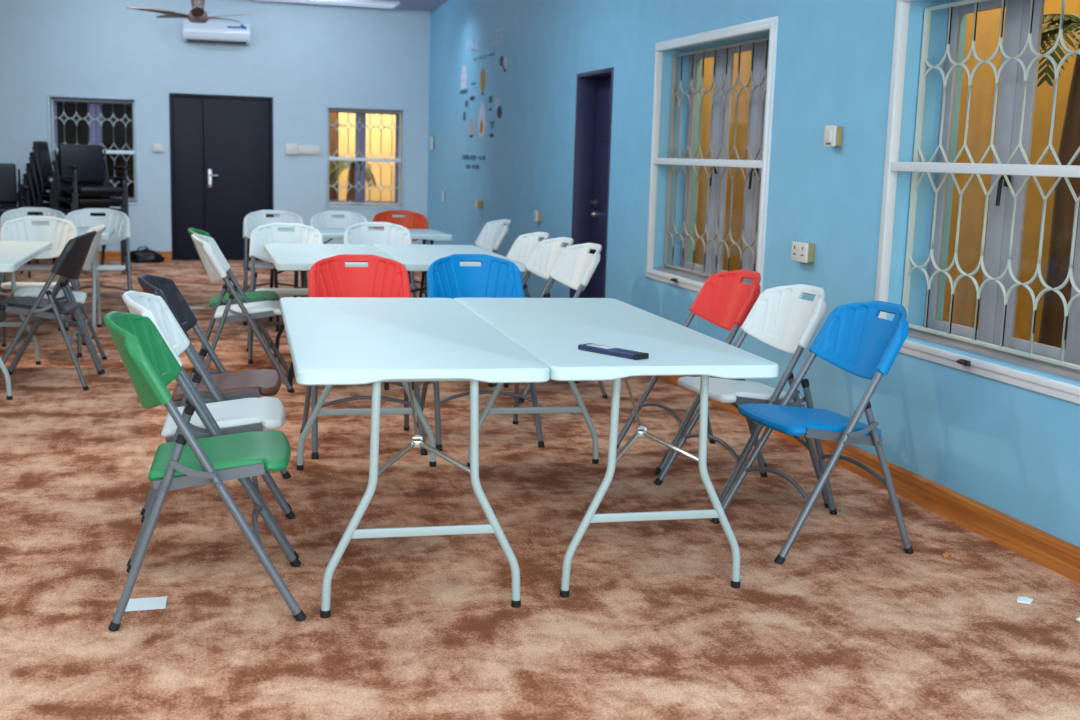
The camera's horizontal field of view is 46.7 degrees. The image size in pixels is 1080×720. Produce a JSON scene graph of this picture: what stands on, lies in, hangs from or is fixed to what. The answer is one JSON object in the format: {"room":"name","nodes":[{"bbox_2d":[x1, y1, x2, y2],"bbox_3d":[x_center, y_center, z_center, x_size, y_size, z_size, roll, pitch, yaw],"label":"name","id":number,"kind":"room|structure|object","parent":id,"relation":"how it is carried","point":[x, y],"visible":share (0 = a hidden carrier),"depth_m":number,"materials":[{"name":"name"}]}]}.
{"room":"community hall","nodes":[
{"label":"community hall","id":0,"kind":"room"},
{"bbox_2d":[0,0,429,250],"bbox_3d":[-5.163,-2.715,14.611,8.363,3.070,0.300,-1,10,-16],"label":"wall","id":1,"kind":"structure","parent":0,"point":[306,57],"depth_m":14.76,"materials":[{"name":"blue paint"}]},
{"bbox_2d":[47,94,138,204],"bbox_3d":[-5.210,-2.450,14.629,0.979,1.244,0.306,-1,10,-16],"label":"window","id":2,"kind":"structure","parent":1,"relation":"in","point":[94,114],"depth_m":14.58,"materials":[{"name":"white metal"}]},
{"bbox_2d":[32,251,171,260],"bbox_3d":[-5.319,-1.227,14.652,8.041,0.112,0.022,-1,10,-16],"label":"baseboard","id":3,"kind":"structure","parent":1,"relation":"attached to","point":[109,255],"depth_m":14.73,"materials":[{"name":"orange wood"}]},
{"bbox_2d":[153,144,162,151],"bbox_3d":[-4.479,-2.489,14.659,0.106,0.091,0.046,-1,10,-16],"label":"light switch","id":4,"kind":"object","parent":1,"relation":"attached to","point":[156,147],"visible":1,"depth_m":14.64,"materials":[{"name":"beige plastic"}]},
{"bbox_2d":[183,20,249,44],"bbox_3d":[-3.761,-3.808,14.554,0.750,0.238,0.201,-1,10,-14],"label":"air conditioner","id":5,"kind":"object","parent":1,"relation":"attached to","point":[208,32],"visible":1,"depth_m":14.47,"materials":[{"name":"white plastic"}]},
{"bbox_2d":[187,39,246,44],"bbox_3d":[-3.761,-3.700,14.556,0.670,0.024,0.132,-1,10,-14],"label":"outlet","id":6,"kind":"object","parent":5,"relation":"attached to","point":[218,41],"depth_m":14.52,"materials":[{"name":"white plastic"}]},
{"bbox_2d":[169,93,273,260],"bbox_3d":[-3.799,-2.168,14.961,1.191,1.960,0.180,-1,10,-16],"label":"door","id":7,"kind":"structure","parent":1,"relation":"in","point":[233,179],"depth_m":14.92,"materials":[{"name":"black wood"}]},
{"bbox_2d":[285,143,297,153],"bbox_3d":[-2.985,-2.540,15.034,0.146,0.126,0.017,-1,10,-16],"label":"light switch","id":8,"kind":"object","parent":1,"relation":"attached to","point":[290,148],"visible":1,"depth_m":15.03,"materials":[{"name":"white plastic"}]},
{"bbox_2d":[298,145,319,153],"bbox_3d":[-2.793,-2.545,15.118,0.251,0.103,0.017,-1,10,-16],"label":"light switch","id":9,"kind":"object","parent":1,"relation":"attached to","point":[302,149],"visible":1,"depth_m":15.11,"materials":[{"name":"beige plastic"}]},
{"bbox_2d":[325,105,405,208],"bbox_3d":[-2.177,-2.501,15.472,0.974,1.234,0.306,-1,10,-16],"label":"window","id":10,"kind":"structure","parent":1,"relation":"in","point":[360,158],"depth_m":15.46,"materials":[{"name":"white metal"}]},
{"bbox_2d":[382,0,448,10],"bbox_3d":[-2.562,-2.724,5.261,8.363,0.100,19.448,-1,10,-16],"label":"ceiling","id":11,"kind":"structure","parent":0,"point":[428,5],"depth_m":14.63,"materials":[{"name":"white paint"}]},
{"bbox_2d":[126,0,267,22],"bbox_3d":[-3.337,-3.557,12.182,1.320,0.520,1.262,-1,10,-16],"label":"ceiling fan","id":12,"kind":"object","parent":11,"relation":"hanging from","point":[197,14],"visible":1,"depth_m":12.19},
{"bbox_2d":[258,0,399,8],"bbox_3d":[-2.463,-4.136,14.412,1.640,0.040,0.440,-1,10,-16],"label":"recessed light","id":13,"kind":"object","parent":11,"relation":"in","point":[359,3],"visible":1,"depth_m":14.39,"materials":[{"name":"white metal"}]},
{"bbox_2d":[0,260,1079,719],"bbox_3d":[-2.656,0.404,5.770,8.363,0.100,19.448,-1,10,-16],"label":"floor","id":14,"kind":"structure","parent":0,"point":[652,624],"depth_m":4.03,"materials":[{"name":"brown carpet"}]},
{"bbox_2d":[17,192,30,277],"bbox_3d":[-5.420,-1.275,12.447,0.574,0.888,0.541,-4,11,-30],"label":"chair","id":15,"kind":"object","parent":14,"relation":"on","point":[21,272],"visible":0.18,"depth_m":12.72,"materials":[{"name":"black metal"}]},
{"bbox_2d":[0,163,28,216],"bbox_3d":[-5.375,-1.490,12.346,0.574,0.888,0.541,-4,11,-30],"label":"chair","id":16,"kind":"object","parent":15,"relation":"on","point":[8,183],"visible":0.7,"depth_m":12.55,"materials":[{"name":"black plastic"}]},
{"bbox_2d":[0,181,30,264],"bbox_3d":[-5.398,-1.383,12.397,0.574,0.888,0.541,-4,11,-30],"label":"chair","id":17,"kind":"object","parent":15,"relation":"on","point":[23,199],"visible":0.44,"depth_m":12.59,"materials":[{"name":"black plastic"}]},
{"bbox_2d":[0,241,51,399],"bbox_3d":[-3.200,-0.243,7.032,0.700,0.740,1.560,-1,10,-14],"label":"folding table","id":18,"kind":"object","parent":14,"relation":"on","point":[13,254],"visible":0.85,"depth_m":7.18,"materials":[{"name":"white plastic"}]},
{"bbox_2d":[21,184,50,264],"bbox_3d":[-5.322,-1.467,13.649,0.541,0.888,0.574,0,9,-8],"label":"chair","id":19,"kind":"object","parent":14,"relation":"on","point":[23,191],"visible":0.08,"depth_m":13.34,"materials":[{"name":"black metal"}]},
{"bbox_2d":[22,174,49,214],"bbox_3d":[-5.282,-1.581,13.635,0.541,0.888,0.574,0,9,-8],"label":"chair","id":20,"kind":"object","parent":19,"relation":"on","point":[25,179],"visible":0.1,"depth_m":13.33,"materials":[{"name":"black fabric"}]},
{"bbox_2d":[25,163,50,214],"bbox_3d":[-5.240,-1.694,13.622,0.541,0.888,0.574,0,9,-8],"label":"chair","id":21,"kind":"object","parent":19,"relation":"on","point":[28,169],"visible":0.27,"depth_m":13.32,"materials":[{"name":"black fabric"}]},
{"bbox_2d":[29,152,54,214],"bbox_3d":[-5.199,-1.807,13.608,0.541,0.888,0.574,0,9,-8],"label":"chair","id":22,"kind":"object","parent":21,"relation":"on","point":[37,181],"visible":0.27,"depth_m":13.32,"materials":[{"name":"black fabric"}]},
{"bbox_2d":[32,141,55,214],"bbox_3d":[-5.158,-1.920,13.595,0.541,0.888,0.574,0,9,-8],"label":"chair","id":23,"kind":"object","parent":22,"relation":"on","point":[41,152],"visible":0.38,"depth_m":13.36,"materials":[{"name":"black fabric"}]},
{"bbox_2d":[0,207,75,330],"bbox_3d":[-3.739,-0.675,9.224,0.532,0.873,0.569,-1,10,-16],"label":"folding chair","id":24,"kind":"object","parent":14,"relation":"on","point":[8,215],"visible":0.32,"depth_m":9.35,"materials":[{"name":"white plastic"}]},
{"bbox_2d":[0,216,85,357],"bbox_3d":[-3.243,-0.477,8.103,0.532,0.873,0.569,-1,10,-18],"label":"folding chair","id":25,"kind":"object","parent":14,"relation":"on","point":[58,232],"visible":0.62,"depth_m":8.24,"materials":[{"name":"white plastic"}]},
{"bbox_2d":[0,230,102,390],"bbox_3d":[-2.796,-0.296,7.067,0.569,0.873,0.532,0,9,-11],"label":"folding chair","id":26,"kind":"object","parent":14,"relation":"on","point":[71,260],"visible":1,"depth_m":6.92,"materials":[{"name":"grey plastic"}]},
{"bbox_2d":[8,225,106,374],"bbox_3d":[-2.913,-0.379,7.560,0.569,0.873,0.532,-1,10,-18],"label":"folding chair","id":27,"kind":"object","parent":14,"relation":"on","point":[76,296],"visible":0.59,"depth_m":7.47,"materials":[{"name":"white plastic"}]},
{"bbox_2d":[0,226,114,338],"bbox_3d":[-3.806,-0.555,8.837,1.500,0.740,0.740,-1,10,-16],"label":"folding table","id":28,"kind":"object","parent":14,"relation":"on","point":[106,235],"visible":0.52,"depth_m":8.86,"materials":[{"name":"white plastic"}]},
{"bbox_2d":[49,188,123,272],"bbox_3d":[-4.746,-1.360,13.093,0.574,0.888,0.541,-7,13,-43],"label":"chair","id":29,"kind":"object","parent":14,"relation":"on","point":[64,210],"visible":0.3,"depth_m":13.03,"materials":[{"name":"black metal"}]},
{"bbox_2d":[50,181,124,262],"bbox_3d":[-4.717,-1.463,13.049,0.574,0.888,0.541,-7,13,-43],"label":"chair","id":30,"kind":"object","parent":29,"relation":"on","point":[67,200],"visible":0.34,"depth_m":12.98,"materials":[{"name":"black metal"}]},
{"bbox_2d":[51,171,125,251],"bbox_3d":[-4.687,-1.567,13.004,0.574,0.888,0.541,-7,13,-43],"label":"chair","id":31,"kind":"object","parent":30,"relation":"on","point":[67,189],"visible":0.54,"depth_m":12.94,"materials":[{"name":"black metal"}]},
{"bbox_2d":[53,155,126,214],"bbox_3d":[-4.658,-1.670,12.959,0.574,0.888,0.541,-7,13,-43],"label":"chair","id":32,"kind":"object","parent":30,"relation":"on","point":[106,201],"visible":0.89,"depth_m":12.89,"materials":[{"name":"black metal"}]},
{"bbox_2d":[54,144,128,216],"bbox_3d":[-4.628,-1.773,12.914,0.574,0.888,0.541,-7,13,-43],"label":"chair","id":33,"kind":"object","parent":32,"relation":"on","point":[83,162],"visible":0.98,"depth_m":12.95,"materials":[{"name":"black fabric"}]},
{"bbox_2d":[58,208,132,330],"bbox_3d":[-3.313,-0.683,9.353,0.532,0.873,0.569,-1,10,-16],"label":"folding chair","id":34,"kind":"object","parent":14,"relation":"on","point":[118,220],"visible":0.64,"depth_m":9.49,"materials":[{"name":"white plastic"}]},
{"bbox_2d":[115,596,166,610],"bbox_3d":[-1.187,0.727,3.724,0.146,0.002,0.102,-1,10,-16],"label":"paper slip","id":35,"kind":"object","parent":14,"relation":"on","point":[136,604],"visible":0.79,"depth_m":3.72,"materials":[{"name":"white paper"}]},
{"bbox_2d":[130,246,164,262],"bbox_3d":[-4.611,-1.235,14.596,0.452,0.187,0.292,-1,10,-16],"label":"bag","id":36,"kind":"object","parent":14,"relation":"on","point":[146,255],"visible":0.85,"depth_m":14.52,"materials":[{"name":"black fabric"}]},
{"bbox_2d":[190,307,204,308],"bbox_3d":[-2.947,-0.442,10.571,0.220,0.011,0.040,-1,10,-16],"label":"paper strip","id":37,"kind":"object","parent":14,"relation":"on","point":[190,307],"visible":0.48,"depth_m":10.57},
{"bbox_2d":[103,311,306,631],"bbox_3d":[-0.998,0.297,3.755,0.569,0.873,0.532,0,9,-13],"label":"folding chair","id":38,"kind":"object","parent":14,"relation":"on","point":[150,364],"visible":1,"depth_m":3.60,"materials":[{"name":"green plastic"}]},
{"bbox_2d":[122,291,298,565],"bbox_3d":[-1.122,0.206,4.289,0.569,0.873,0.532,0,9,-13],"label":"folding chair","id":39,"kind":"object","parent":14,"relation":"on","point":[268,413],"visible":0.55,"depth_m":4.28,"materials":[{"name":"white plastic"}]},
{"bbox_2d":[137,274,291,514],"bbox_3d":[-1.256,0.110,4.856,0.569,0.873,0.532,0,9,-12],"label":"folding chair","id":40,"kind":"object","parent":14,"relation":"on","point":[243,384],"visible":0.46,"depth_m":4.83,"materials":[{"name":"brown plastic"}]},
{"bbox_2d":[188,228,279,376],"bbox_3d":[-1.853,-0.362,7.650,0.569,0.873,0.532,0,9,-12],"label":"folding chair","id":41,"kind":"object","parent":14,"relation":"on","point":[255,296],"visible":0.31,"depth_m":7.50,"materials":[{"name":"green plastic"}]},
{"bbox_2d":[191,233,294,392],"bbox_3d":[-1.695,-0.278,7.162,0.569,0.873,0.532,0,9,-12],"label":"folding chair","id":42,"kind":"object","parent":14,"relation":"on","point":[216,266],"visible":1,"depth_m":6.99,"materials":[{"name":"white plastic"}]},
{"bbox_2d":[243,210,307,324],"bbox_3d":[-2.100,-0.738,9.916,0.532,0.873,0.569,-1,10,-16],"label":"folding chair","id":43,"kind":"object","parent":14,"relation":"on","point":[252,220],"visible":0.38,"depth_m":10.02,"materials":[{"name":"white plastic"}]},
{"bbox_2d":[246,223,322,363],"bbox_3d":[-1.652,-0.444,8.192,0.532,0.873,0.569,-1,9,-14],"label":"folding chair","id":44,"kind":"object","parent":14,"relation":"on","point":[303,234],"visible":0.56,"depth_m":8.28,"materials":[{"name":"white plastic"}]},
{"bbox_2d":[263,243,403,391],"bbox_3d":[-1.297,-0.288,7.664,0.705,0.740,1.460,-1,10,-15],"label":"folding table","id":45,"kind":"object","parent":14,"relation":"on","point":[285,256],"visible":0.39,"depth_m":7.57,"materials":[{"name":"white plastic"}]},
{"bbox_2d":[309,211,368,243],"bbox_3d":[-1.604,-0.749,10.074,0.532,0.873,0.569,-1,10,-15],"label":"folding chair","id":46,"kind":"object","parent":14,"relation":"on","point":[323,219],"visible":0.41,"depth_m":10.23,"materials":[{"name":"white plastic"}]},
{"bbox_2d":[254,227,452,331],"bbox_3d":[-1.470,-0.638,9.784,1.440,0.740,0.740,-1,10,-17],"label":"folding table","id":47,"kind":"object","parent":14,"relation":"on","point":[330,233],"visible":0.38,"depth_m":9.60,"materials":[{"name":"white plastic"}]},
{"bbox_2d":[300,254,427,458],"bbox_3d":[-0.822,-0.031,5.806,0.532,0.873,0.569,-1,10,-16],"label":"folding chair","id":48,"kind":"object","parent":14,"relation":"on","point":[383,277],"visible":0.62,"depth_m":5.95,"materials":[{"name":"red plastic"}]},
{"bbox_2d":[344,222,416,297],"bbox_3d":[-1.101,-0.498,8.627,0.532,0.873,0.569,-1,10,-15],"label":"folding chair","id":49,"kind":"object","parent":14,"relation":"on","point":[359,233],"visible":0.41,"depth_m":8.78,"materials":[{"name":"white plastic"}]},
{"bbox_2d":[372,210,428,297],"bbox_3d":[-1.152,-0.807,10.517,0.532,0.873,0.569,-1,10,-16],"label":"folding chair","id":50,"kind":"object","parent":14,"relation":"on","point":[412,220],"visible":0.4,"depth_m":10.68,"materials":[{"name":"red plastic"}]},
{"bbox_2d":[280,297,549,617],"bbox_3d":[-0.539,0.245,4.523,0.738,0.740,1.810,0,9,-13],"label":"folding table","id":51,"kind":"object","parent":14,"relation":"on","point":[332,341],"visible":1,"depth_m":3.85,"materials":[{"name":"white plastic"}]},
{"bbox_2d":[372,244,525,389],"bbox_3d":[-0.615,-0.301,7.869,0.705,0.740,1.500,-1,10,-15],"label":"folding table","id":52,"kind":"object","parent":14,"relation":"on","point":[415,257],"visible":0.32,"depth_m":7.81,"materials":[{"name":"white plastic"}]},
{"bbox_2d":[417,254,544,450],"bbox_3d":[-0.288,-0.051,6.026,0.532,0.873,0.569,-1,10,-16],"label":"folding chair","id":53,"kind":"object","parent":14,"relation":"on","point":[496,277],"visible":0.62,"depth_m":6.17,"materials":[{"name":"blue plastic"}]},
{"bbox_2d":[474,219,510,253],"bbox_3d":[-0.517,-0.649,9.661,0.569,0.873,0.532,-2,10,-21],"label":"folding chair","id":54,"kind":"object","parent":14,"relation":"on","point":[492,235],"visible":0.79,"depth_m":9.78,"materials":[{"name":"white plastic"}]},
{"bbox_2d":[506,232,548,297],"bbox_3d":[-0.234,-0.395,8.152,0.569,0.873,0.532,-2,10,-22],"label":"folding chair","id":55,"kind":"object","parent":14,"relation":"on","point":[523,247],"visible":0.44,"depth_m":8.29,"materials":[{"name":"white plastic"}]},
{"bbox_2d":[494,237,578,385],"bbox_3d":[-0.091,-0.314,7.680,0.569,0.873,0.532,-2,10,-22],"label":"folding chair","id":56,"kind":"object","parent":14,"relation":"on","point":[546,254],"visible":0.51,"depth_m":7.82,"materials":[{"name":"white plastic"}]},
{"bbox_2d":[488,243,607,402],"bbox_3d":[0.059,-0.235,7.220,0.569,0.873,0.532,-2,10,-22],"label":"folding chair","id":57,"kind":"object","parent":14,"relation":"on","point":[574,268],"visible":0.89,"depth_m":7.33,"materials":[{"name":"white plastic"}]},
{"bbox_2d":[454,298,778,597],"bbox_3d":[0.174,0.236,4.706,0.735,0.740,1.800,-1,9,-14],"label":"folding table","id":58,"kind":"object","parent":14,"relation":"on","point":[551,330],"visible":0.84,"depth_m":4.08,"materials":[{"name":"white plastic"}]},
{"bbox_2d":[578,343,648,359],"bbox_3d":[0.231,-0.028,3.978,0.061,0.018,0.256,-7,13,-43],"label":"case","id":59,"kind":"object","parent":58,"relation":"on","point":[624,353],"visible":1,"depth_m":3.95,"materials":[{"name":"blue plastic"}]},
{"bbox_2d":[617,269,766,474],"bbox_3d":[0.700,0.029,5.713,0.569,0.873,0.532,-2,10,-19],"label":"folding chair","id":60,"kind":"object","parent":14,"relation":"on","point":[723,300],"visible":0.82,"depth_m":5.80,"materials":[{"name":"red plastic"}]},
{"bbox_2d":[654,284,828,508],"bbox_3d":[0.846,0.136,5.088,0.569,0.873,0.532,-2,10,-20],"label":"folding chair","id":61,"kind":"object","parent":14,"relation":"on","point":[779,318],"visible":0.96,"depth_m":5.11,"materials":[{"name":"white plastic"}]},
{"bbox_2d":[711,301,913,564],"bbox_3d":[1.009,0.230,4.539,0.569,0.873,0.532,-1,10,-19],"label":"folding chair","id":62,"kind":"object","parent":14,"relation":"on","point":[853,338],"visible":1,"depth_m":4.53,"materials":[{"name":"blue plastic"}]},
{"bbox_2d":[1017,596,1032,603],"bbox_3d":[1.541,0.763,3.978,0.045,0.014,0.055,8,11,35],"label":"paper scrap","id":63,"kind":"object","parent":14,"relation":"on","point":[1023,599],"visible":1,"depth_m":3.97,"materials":[{"name":"white paper"}]},
{"bbox_2d":[427,0,1079,546],"bbox_3d":[1.315,-1.194,6.453,0.300,3.070,19.148,-1,10,-16],"label":"wall","id":64,"kind":"structure","parent":0,"point":[1012,450],"depth_m":6.16,"materials":[{"name":"blue paint"}]},
{"bbox_2d":[430,137,432,149],"bbox_3d":[-1.319,-2.631,15.180,0.017,0.156,0.146,-1,10,-16],"label":"light switch","id":65,"kind":"object","parent":64,"relation":"attached to","point":[431,138],"visible":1,"depth_m":15.15,"materials":[{"name":"beige plastic"}]},
{"bbox_2d":[474,200,482,207],"bbox_3d":[-0.627,-1.585,12.711,0.076,0.076,0.126,-1,10,-16],"label":"power socket","id":66,"kind":"object","parent":64,"relation":"attached to","point":[477,203],"visible":1,"depth_m":12.66,"materials":[{"name":"beige plastic"}]},
{"bbox_2d":[460,27,506,168],"bbox_3d":[-0.596,-2.608,12.671,0.005,1.338,2.080,-1,10,-16],"label":"wall decal","id":67,"kind":"object","parent":64,"relation":"attached to","point":[503,62],"visible":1,"depth_m":12.66},
{"bbox_2d":[534,210,540,221],"bbox_3d":[-0.024,-1.222,10.616,0.046,0.094,0.094,-1,10,-16],"label":"power socket","id":68,"kind":"object","parent":64,"relation":"attached to","point":[537,214],"visible":1,"depth_m":10.58,"materials":[{"name":"beige plastic"}]},
{"bbox_2d":[569,67,613,297],"bbox_3d":[0.464,-1.135,9.315,0.206,1.985,0.860,-1,10,-16],"label":"door","id":69,"kind":"structure","parent":64,"relation":"in","point":[594,89],"depth_m":9.57,"materials":[{"name":"blue wood"}]},
{"bbox_2d":[646,16,777,295],"bbox_3d":[1.067,-1.136,7.250,0.332,1.485,1.715,-1,10,-16],"label":"window","id":70,"kind":"structure","parent":64,"relation":"in","point":[763,57],"depth_m":7.41,"materials":[{"name":"white metal"}]},
{"bbox_2d":[791,241,814,262],"bbox_3d":[1.263,-0.520,6.019,0.051,0.094,0.152,-1,10,-16],"label":"power socket","id":71,"kind":"object","parent":64,"relation":"attached to","point":[803,252],"visible":1,"depth_m":5.97,"materials":[{"name":"beige plastic"}]},
{"bbox_2d":[824,125,842,146],"bbox_3d":[1.340,-1.023,5.717,0.051,0.094,0.094,-1,10,-16],"label":"light switch","id":72,"kind":"object","parent":64,"relation":"attached to","point":[833,135],"visible":1,"depth_m":5.68,"materials":[{"name":"beige plastic"}]},
{"bbox_2d":[659,375,1079,583],"bbox_3d":[1.115,0.268,6.647,0.022,0.112,19.148,-1,10,-16],"label":"baseboard","id":73,"kind":"structure","parent":64,"relation":"attached to","point":[1060,556],"depth_m":4.78,"materials":[{"name":"orange wood"}]},
{"bbox_2d":[875,0,1079,403],"bbox_3d":[1.823,-0.671,4.558,0.332,1.495,1.705,-1,10,-16],"label":"window","id":74,"kind":"structure","parent":64,"relation":"in","point":[1011,169],"depth_m":4.87,"materials":[{"name":"white metal"}]},
{"label":"outside","id":75,"kind":"structure","parent":0,"visible":0},
{"bbox_3d":[1.274,0.184,9.099,1.000,0.100,18.548,-1,10,-16],"label":"ground","id":76,"kind":"structure","parent":75,"visible":0},
{"bbox_2d":[997,13,1079,348],"bbox_3d":[2.283,-0.386,5.428,0.706,2.281,0.659,6,10,25],"label":"palm tree","id":77,"kind":"object","parent":76,"relation":"on","point":[1052,318],"visible":0.51,"depth_m":5.34,"materials":[{"name":"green plant"}]},
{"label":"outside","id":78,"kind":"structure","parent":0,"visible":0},
{"bbox_3d":[-5.483,-1.116,15.847,8.363,0.100,1.700,-1,10,-16],"label":"ground","id":79,"kind":"structure","parent":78,"visible":0},
{"bbox_2d":[329,112,338,199],"bbox_3d":[-2.745,-3.327,16.553,0.300,4.200,0.300,-1,10,-16],"label":"post","id":80,"kind":"object","parent":79,"relation":"on","point":[333,116],"visible":0.02,"depth_m":16.57,"materials":[{"name":"brown plant"}]},
{"bbox_2d":[329,160,376,200],"bbox_3d":[-2.487,-1.918,16.493,0.664,1.482,0.759,-1,10,-16],"label":"palm tree","id":81,"kind":"object","parent":79,"relation":"on","point":[351,195],"visible":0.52,"depth_m":16.36,"materials":[{"name":"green plant"}]},
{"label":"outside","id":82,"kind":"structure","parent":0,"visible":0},
{"bbox_2d":[57,96,395,230],"bbox_3d":[-5.182,-3.444,16.507,9.363,4.500,0.150,-1,10,-16],"label":"wall","id":83,"kind":"structure","parent":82,"point":[69,108],"depth_m":16.55,"materials":[{"name":"paint"}]},
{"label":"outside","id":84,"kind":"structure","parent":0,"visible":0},
{"bbox_2d":[694,0,1079,342],"bbox_3d":[1.760,-2.076,9.375,0.150,4.500,19.548,-1,10,-16],"label":"wall","id":85,"kind":"structure","parent":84,"point":[988,22],"depth_m":6.85,"materials":[{"name":"paint"}]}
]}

